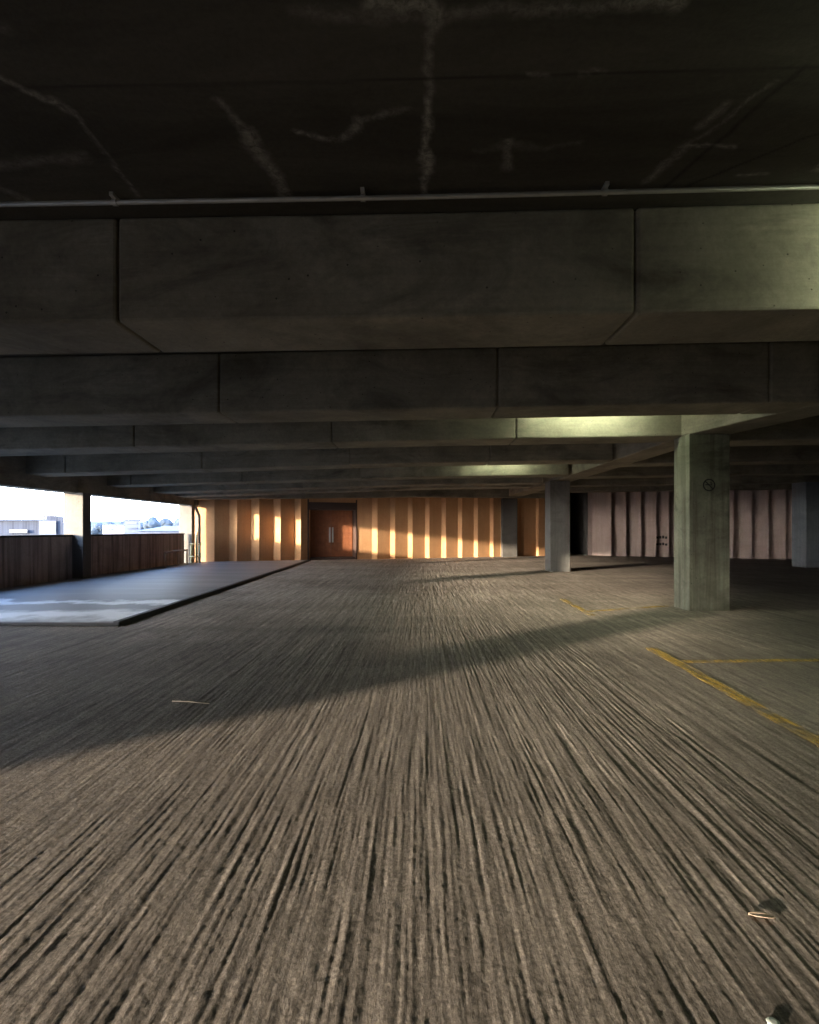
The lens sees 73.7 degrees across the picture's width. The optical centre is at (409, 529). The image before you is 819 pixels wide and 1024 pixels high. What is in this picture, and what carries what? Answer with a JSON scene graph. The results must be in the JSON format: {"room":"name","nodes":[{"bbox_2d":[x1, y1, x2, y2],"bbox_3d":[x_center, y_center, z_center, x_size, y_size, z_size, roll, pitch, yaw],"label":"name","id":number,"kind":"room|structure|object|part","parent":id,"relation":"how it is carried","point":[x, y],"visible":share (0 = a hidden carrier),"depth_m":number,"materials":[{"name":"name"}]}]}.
{"room":"parking garage","nodes":[
{"label":"parking garage","id":0,"kind":"room"},
{"bbox_2d":[0,533,184,587],"bbox_3d":[-8.198,0.680,12.945,0.290,1.140,12.710,0,0,1],"label":"wall","id":1,"kind":"structure","parent":0,"point":[24,559],"depth_m":12.98,"materials":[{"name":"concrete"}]},
{"bbox_2d":[195,499,309,561],"bbox_3d":[-6.013,-0.500,21.042,4.433,3.500,0.494,0,0,-20],"label":"wall","id":2,"kind":"structure","parent":0,"point":[234,529],"depth_m":20.95,"materials":[{"name":"wood"}]},
{"bbox_2d":[113,560,310,625],"bbox_3d":[-3.771,1.186,14.125,0.176,0.068,14.516,0,0,-1],"label":"trim","id":3,"kind":"structure","parent":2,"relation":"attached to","point":[140,616],"depth_m":9.13,"materials":[{"name":"black concrete"}]},
{"bbox_2d":[309,498,356,502],"bbox_3d":[-3.094,-1.600,22.137,2.064,1.300,0.236,0,0,-18],"label":"wall","id":4,"kind":"structure","parent":0,"point":[336,500],"depth_m":22.06,"materials":[{"name":"concrete"}]},
{"bbox_2d":[307,499,356,559],"bbox_3d":[-3.218,-0.475,22.364,2.223,3.650,0.775,0,0,-19],"label":"door","id":5,"kind":"structure","parent":4,"relation":"in","point":[333,526],"depth_m":22.37,"materials":[{"name":"wood"}]},
{"bbox_3d":[-3.276,0.200,22.407,0.065,0.620,0.075,0,0,-19],"label":"handle","id":6,"kind":"part","parent":5,"relation":"part of","materials":[{"name":"metal"}]},
{"bbox_2d":[0,553,818,1023],"bbox_3d":[4.569,1.204,6.163,26.300,0.012,44.500,0,0,1],"label":"floor","id":7,"kind":"structure","parent":0,"point":[406,790],"depth_m":2.40,"materials":[{"name":"concrete"}]},
{"bbox_2d":[64,493,90,578],"bbox_3d":[-8.062,0.165,13.262,0.470,2.130,0.330,0,0,1],"label":"concrete column","id":8,"kind":"structure","parent":7,"relation":"on","point":[77,506],"depth_m":13.10,"materials":[{"name":"grey concrete"}]},
{"bbox_2d":[0,560,304,622],"bbox_3d":[-5.840,1.194,14.138,4.580,0.072,14.546,0,0,1],"label":"ramp","id":9,"kind":"object","parent":7,"relation":"on","point":[110,597],"visible":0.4,"depth_m":10.48,"materials":[{"name":"grey concrete"}]},
{"bbox_2d":[0,622,120,626],"bbox_3d":[-5.869,1.190,6.879,4.500,0.059,0.070,0,0,1],"label":"trim","id":10,"kind":"structure","parent":9,"relation":"attached to","point":[76,624],"depth_m":6.82,"materials":[{"name":"grey concrete"}]},
{"bbox_2d":[164,549,187,566],"bbox_3d":[-7.672,0.922,18.000,0.059,0.517,1.802,0,0,-1],"label":"barrier","id":11,"kind":"object","parent":9,"relation":"on","point":[186,550],"visible":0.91,"depth_m":18.03,"materials":[{"name":"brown metal"}]},
{"bbox_3d":[-7.672,0.700,18.000,0.059,0.073,1.802,0,0,-1],"label":"rail","id":12,"kind":"part","parent":11,"relation":"part of","materials":[{"name":"brown metal"}]},
{"bbox_2d":[189,532,201,562],"bbox_3d":[-7.632,0.640,19.494,0.432,1.120,0.092,0,0,1],"label":"guard rail","id":13,"kind":"object","parent":9,"relation":"on","point":[197,556],"visible":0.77,"depth_m":19.47,"materials":[{"name":"grey metal"}]},
{"bbox_3d":[-7.787,0.840,19.503,0.076,0.720,0.080,0,0,1],"label":"post","id":14,"kind":"part","parent":13,"relation":"part of","materials":[{"name":"grey metal"}]},
{"bbox_3d":[-7.603,0.640,19.500,0.076,1.120,0.080,0,0,1],"label":"post","id":15,"kind":"part","parent":13,"relation":"part of","materials":[{"name":"grey metal"}]},
{"bbox_3d":[-7.495,0.840,19.497,0.076,0.720,0.080,0,0,1],"label":"post","id":16,"kind":"part","parent":13,"relation":"part of","materials":[{"name":"grey metal"}]},
{"bbox_2d":[194,500,200,542],"bbox_3d":[-7.726,0.050,19.912,0.249,2.260,0.124,0,0,1],"label":"drainpipe","id":17,"kind":"object","parent":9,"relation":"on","point":[195,501],"visible":0.77,"depth_m":19.86,"materials":[{"name":"grey metal"}]},
{"bbox_2d":[179,505,194,562],"bbox_3d":[-8.009,0.165,19.652,0.470,2.130,0.270,0,0,1],"label":"concrete column","id":18,"kind":"structure","parent":7,"relation":"on","point":[186,512],"depth_m":19.52,"materials":[{"name":"grey concrete"}]},
{"bbox_2d":[172,700,209,703],"bbox_3d":[-1.508,1.186,3.765,0.285,0.012,0.009,0,0,11],"label":"twig","id":19,"kind":"object","parent":7,"relation":"on","point":[172,700],"visible":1,"depth_m":3.76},
{"bbox_2d":[545,481,569,571],"bbox_3d":[4.349,-0.098,16.069,0.599,2.655,0.599,0,0,1],"label":"concrete column","id":20,"kind":"structure","parent":7,"relation":"on","point":[557,493],"depth_m":15.78,"materials":[{"name":"grey concrete"}]},
{"bbox_2d":[560,599,595,615],"bbox_3d":[2.610,1.198,8.601,0.101,0.002,1.901,0,0,3],"label":"parking line","id":21,"kind":"object","parent":7,"relation":"on","point":[576,606],"visible":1,"depth_m":8.49,"materials":[{"name":"yellow paint"}]},
{"bbox_2d":[590,606,665,611],"bbox_3d":[3.361,1.198,8.337,1.523,0.002,0.101,0,0,-22],"label":"parking line","id":22,"kind":"object","parent":7,"relation":"on","point":[649,606],"visible":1,"depth_m":8.23,"materials":[{"name":"yellow paint"}]},
{"bbox_2d":[674,434,729,610],"bbox_3d":[4.458,-0.100,8.347,0.625,2.660,0.480,0,0,1],"label":"concrete column","id":23,"kind":"structure","parent":7,"relation":"on","point":[701,516],"depth_m":8.12,"materials":[{"name":"grey concrete"}]},
{"bbox_2d":[703,479,714,490],"bbox_3d":[4.452,-0.668,8.113,0.184,0.184,0.006,0,0,-1],"label":"no smoking sign","id":24,"kind":"object","parent":23,"relation":"attached to","point":[706,479],"visible":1,"depth_m":8.11,"materials":[{"name":"black paint"}]},
{"bbox_2d":[646,648,818,743],"bbox_3d":[2.352,1.198,3.705,0.121,0.002,3.702,0,0,3],"label":"parking line","id":25,"kind":"object","parent":7,"relation":"on","point":[657,651],"visible":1,"depth_m":4.17,"materials":[{"name":"yellow paint"}]},
{"bbox_2d":[684,659,818,662],"bbox_3d":[4.398,1.198,5.066,3.809,0.002,0.101,0,0,-3],"label":"parking line","id":26,"kind":"object","parent":7,"relation":"on","point":[775,660],"visible":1,"depth_m":5.01,"materials":[{"name":"yellow paint"}]},
{"bbox_2d":[748,911,775,918],"bbox_3d":[1.093,1.196,1.694,0.075,0.009,0.030,0,0,1],"label":"dry leaf","id":27,"kind":"object","parent":7,"relation":"on","point":[753,913],"visible":1,"depth_m":1.70,"materials":[{"name":"brown plant"}]},
{"bbox_2d":[766,1017,779,1023],"bbox_3d":[0.886,1.200,1.329,0.031,0.009,0.034,0,0,15],"label":"chip","id":28,"kind":"object","parent":7,"relation":"on","point":[770,1020],"visible":1,"depth_m":1.33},
{"bbox_2d":[792,482,818,567],"bbox_3d":[13.021,-0.155,17.787,0.700,2.770,0.620,0,0,-3],"label":"concrete column","id":29,"kind":"structure","parent":7,"relation":"on","point":[805,495],"depth_m":17.49,"materials":[{"name":"grey concrete"}]},
{"bbox_2d":[0,0,818,357],"bbox_3d":[4.469,-2.033,6.165,26.500,0.567,44.500,0,0,1],"label":"ceiling","id":30,"kind":"structure","parent":0,"point":[131,99],"depth_m":2.65,"materials":[{"name":"concrete"}]},
{"bbox_2d":[0,456,198,505],"bbox_3d":[-8.191,-1.444,12.510,0.400,1.108,15.892,0,0,1],"label":"beam","id":31,"kind":"structure","parent":30,"relation":"attached to","point":[13,474],"depth_m":13.01,"materials":[{"name":"concrete"}]},
{"bbox_2d":[26,443,612,476],"bbox_3d":[-1.948,-1.643,11.604,12.239,0.959,0.630,0,0,1],"label":"concrete beam","id":32,"kind":"structure","parent":30,"relation":"attached to","point":[380,457],"depth_m":11.31,"materials":[{"name":"grey concrete"}]},
{"bbox_2d":[107,464,567,487],"bbox_3d":[-3.070,-1.611,14.577,14.384,1.022,0.630,0,0,1],"label":"concrete beam","id":33,"kind":"structure","parent":30,"relation":"attached to","point":[542,470],"depth_m":14.26,"materials":[{"name":"grey concrete"}]},
{"bbox_2d":[0,415,680,455],"bbox_3d":[-1.952,-1.667,8.774,12.340,0.914,0.630,0,0,1],"label":"concrete beam","id":34,"kind":"structure","parent":30,"relation":"attached to","point":[115,439],"depth_m":8.47,"materials":[{"name":"grey concrete"}]},
{"bbox_2d":[153,477,542,493],"bbox_3d":[-2.741,-1.609,17.071,13.642,1.022,0.630,0,0,1],"label":"concrete beam","id":35,"kind":"structure","parent":30,"relation":"attached to","point":[524,480],"depth_m":16.77,"materials":[{"name":"grey concrete"}]},
{"bbox_2d":[175,485,530,497],"bbox_3d":[-2.163,-1.608,18.560,12.436,1.023,0.630,0,0,1],"label":"concrete beam","id":36,"kind":"structure","parent":30,"relation":"attached to","point":[254,493],"depth_m":18.30,"materials":[{"name":"grey concrete"}]},
{"bbox_2d":[190,489,544,499],"bbox_3d":[-0.575,-1.626,22.483,16.504,1.068,0.484,0,0,-20],"label":"concrete beam","id":37,"kind":"structure","parent":30,"relation":"attached to","point":[450,493],"depth_m":22.41,"materials":[{"name":"grey concrete"}]},
{"bbox_2d":[0,203,818,354],"bbox_3d":[-1.469,-1.728,3.894,13.493,0.824,0.630,0,0,1],"label":"concrete beam","id":38,"kind":"structure","parent":30,"relation":"attached to","point":[738,273],"depth_m":3.56,"materials":[{"name":"grey concrete"}]},
{"bbox_2d":[0,341,818,427],"bbox_3d":[-1.768,-1.694,6.580,12.791,0.873,0.630,0,0,1],"label":"concrete beam","id":39,"kind":"structure","parent":30,"relation":"attached to","point":[759,377],"depth_m":6.25,"materials":[{"name":"grey concrete"}]},
{"bbox_2d":[0,181,818,206],"bbox_3d":[-1.436,-2.041,3.358,13.000,0.147,0.090,0,0,1],"label":"conduit","id":40,"kind":"object","parent":30,"relation":"attached to","point":[115,201],"visible":1,"depth_m":3.32,"materials":[{"name":"grey metal"}]},
{"bbox_2d":[509,440,673,495],"bbox_3d":[4.526,-1.781,15.882,0.620,0.703,14.682,0,0,0],"label":"girder","id":41,"kind":"object","parent":30,"relation":"attached to","point":[624,454],"visible":0.28,"depth_m":11.63,"materials":[{"name":"grey concrete"}]},
{"bbox_2d":[535,484,791,492],"bbox_3d":[11.107,-1.874,21.106,13.001,0.869,0.630,0,0,1],"label":"concrete beam","id":42,"kind":"structure","parent":30,"relation":"attached to","point":[745,486],"depth_m":20.84,"materials":[{"name":"grey concrete"}]},
{"bbox_2d":[570,475,818,486],"bbox_3d":[11.203,-1.876,18.103,13.094,0.871,0.630,0,0,1],"label":"concrete beam","id":43,"kind":"structure","parent":30,"relation":"attached to","point":[734,480],"depth_m":17.85,"materials":[{"name":"grey concrete"}]},
{"bbox_2d":[582,464,818,478],"bbox_3d":[11.199,-1.877,15.003,12.982,0.869,0.630,0,0,1],"label":"concrete beam","id":44,"kind":"structure","parent":30,"relation":"attached to","point":[778,469],"depth_m":14.77,"materials":[{"name":"grey concrete"}]},
{"bbox_2d":[622,445,818,466],"bbox_3d":[11.195,-1.877,12.102,12.878,0.868,0.630,0,0,1],"label":"concrete beam","id":45,"kind":"structure","parent":30,"relation":"attached to","point":[784,454],"depth_m":11.86,"materials":[{"name":"grey concrete"}]},
{"bbox_2d":[676,401,818,437],"bbox_3d":[5.634,-1.799,3.586,0.660,0.736,10.354,0,0,-13],"label":"girder","id":46,"kind":"object","parent":30,"relation":"attached to","point":[729,424],"visible":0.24,"depth_m":7.52,"materials":[{"name":"grey concrete"}]},
{"bbox_2d":[730,415,818,445],"bbox_3d":[11.192,-1.878,9.102,12.770,0.866,0.630,0,0,1],"label":"concrete beam","id":47,"kind":"structure","parent":30,"relation":"attached to","point":[805,431],"depth_m":8.89,"materials":[{"name":"grey concrete"}]},
{"bbox_2d":[357,497,544,558],"bbox_3d":[2.732,-0.500,24.261,10.571,3.500,0.360,0,0,-20],"label":"wall","id":48,"kind":"structure","parent":0,"point":[387,528],"depth_m":23.65,"materials":[{"name":"concrete"}]},
{"bbox_2d":[501,498,516,556],"bbox_3d":[4.492,-0.083,24.596,0.916,2.665,0.391,0,0,-20],"label":"pilaster","id":49,"kind":"object","parent":48,"relation":"attached to","point":[508,505],"visible":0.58,"depth_m":24.38,"materials":[{"name":"grey concrete"}]},
{"bbox_2d":[570,493,587,554],"bbox_3d":[8.120,-0.550,28.033,1.311,3.700,4.033,0,0,1],"label":"wall","id":50,"kind":"structure","parent":0,"point":[578,502],"depth_m":27.45,"materials":[{"name":"concrete"}]},
{"bbox_2d":[588,489,791,558],"bbox_3d":[13.111,-0.575,23.848,10.427,3.650,0.688,0,0,26],"label":"wall","id":51,"kind":"structure","parent":0,"point":[619,523],"depth_m":24.55,"materials":[{"name":"concrete"}]},
{"bbox_2d":[656,536,666,545],"bbox_3d":[11.361,0.474,24.590,0.006,0.447,0.581,0,0,-25],"label":"lettering","id":52,"kind":"object","parent":51,"relation":"attached to","point":[657,537],"depth_m":24.65,"materials":[{"name":"black paint"}]},
{"label":"outside","id":53,"kind":"structure","parent":0,"visible":0},
{"bbox_3d":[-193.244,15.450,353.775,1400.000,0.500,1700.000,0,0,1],"label":"ground","id":54,"kind":"structure","parent":53,"visible":0},
{"bbox_2d":[0,513,63,534],"bbox_3d":[-39.937,6.825,54.287,10.368,16.750,26.713,0,0,-41],"label":"building","id":55,"kind":"structure","parent":54,"relation":"on","point":[53,524],"depth_m":46.62,"materials":[{"name":"concrete"}]},
{"bbox_3d":[-38.484,-1.230,50.737,1.402,0.640,6.286,0,0,-38],"label":"roof tank","id":56,"kind":"part","parent":55,"relation":"part of","materials":[{"name":"white"}]},
{"bbox_3d":[-31.888,-1.155,47.621,2.114,0.491,0.240,0,0,1],"label":"roof railing","id":57,"kind":"part","parent":55,"relation":"part of","materials":[{"name":"white"}]},
{"bbox_3d":[-30.704,-0.194,46.298,2.151,1.163,1.000,0,0,1],"label":"blue panel","id":58,"kind":"part","parent":55,"relation":"part of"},
{"bbox_2d":[63,521,142,534],"bbox_3d":[-183.630,15.200,333.587,300.000,41.000,120.000,0,0,1],"label":"hill","id":59,"kind":"structure","parent":54,"relation":"on","point":[92,522],"depth_m":315.56,"materials":[{"name":"white"}]},
{"bbox_2d":[160,518,172,526],"bbox_3d":[-125.562,1.463,282.816,6.486,15.601,6.523,0,0,1],"label":"tree","id":60,"kind":"object","parent":59,"relation":"on","point":[165,521],"visible":0.58,"depth_m":280.53,"materials":[{"name":"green plant"}]},
{"bbox_2d":[102,524,123,533],"bbox_3d":[-55.979,7.078,102.894,12.460,16.244,14.400,0,0,1],"label":"building","id":61,"kind":"structure","parent":54,"relation":"on","point":[106,528],"depth_m":96.01,"materials":[{"name":"stone"}]},
{"bbox_2d":[124,519,140,533],"bbox_3d":[-62.592,6.473,123.074,12.586,17.455,16.300,0,0,1],"label":"building","id":62,"kind":"structure","parent":54,"relation":"on","point":[131,526],"depth_m":115.13,"materials":[{"name":"stone"}]},
{"bbox_2d":[137,526,178,533],"bbox_3d":[-43.605,7.245,98.855,21.842,15.909,21.200,0,0,1],"label":"shed","id":63,"kind":"object","parent":54,"relation":"on","point":[165,529],"visible":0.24,"depth_m":88.86,"materials":[{"name":"stone"}]},
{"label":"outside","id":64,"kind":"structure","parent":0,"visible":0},
{"bbox_2d":[91,523,101,533],"bbox_3d":[-151.189,3.662,265.042,6.293,14.387,7.176,0,0,1],"label":"tree","id":65,"kind":"object","parent":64,"point":[96,528],"visible":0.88,"depth_m":262.83,"materials":[{"name":"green plant"}]},
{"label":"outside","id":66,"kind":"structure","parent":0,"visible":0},
{"bbox_2d":[143,516,161,528],"bbox_3d":[-124.817,1.650,264.660,8.115,16.512,7.915,0,0,1],"label":"tree","id":67,"kind":"object","parent":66,"point":[152,522],"visible":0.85,"depth_m":262.19,"materials":[{"name":"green plant"}]},
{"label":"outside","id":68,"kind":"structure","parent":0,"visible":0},
{"bbox_2d":[173,518,178,525],"bbox_3d":[-111.057,2.250,264.116,6.810,16.362,7.006,0,0,1],"label":"tree","id":69,"kind":"object","parent":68,"point":[176,522],"visible":0.2,"depth_m":261.42,"materials":[{"name":"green plant"}]}
]}

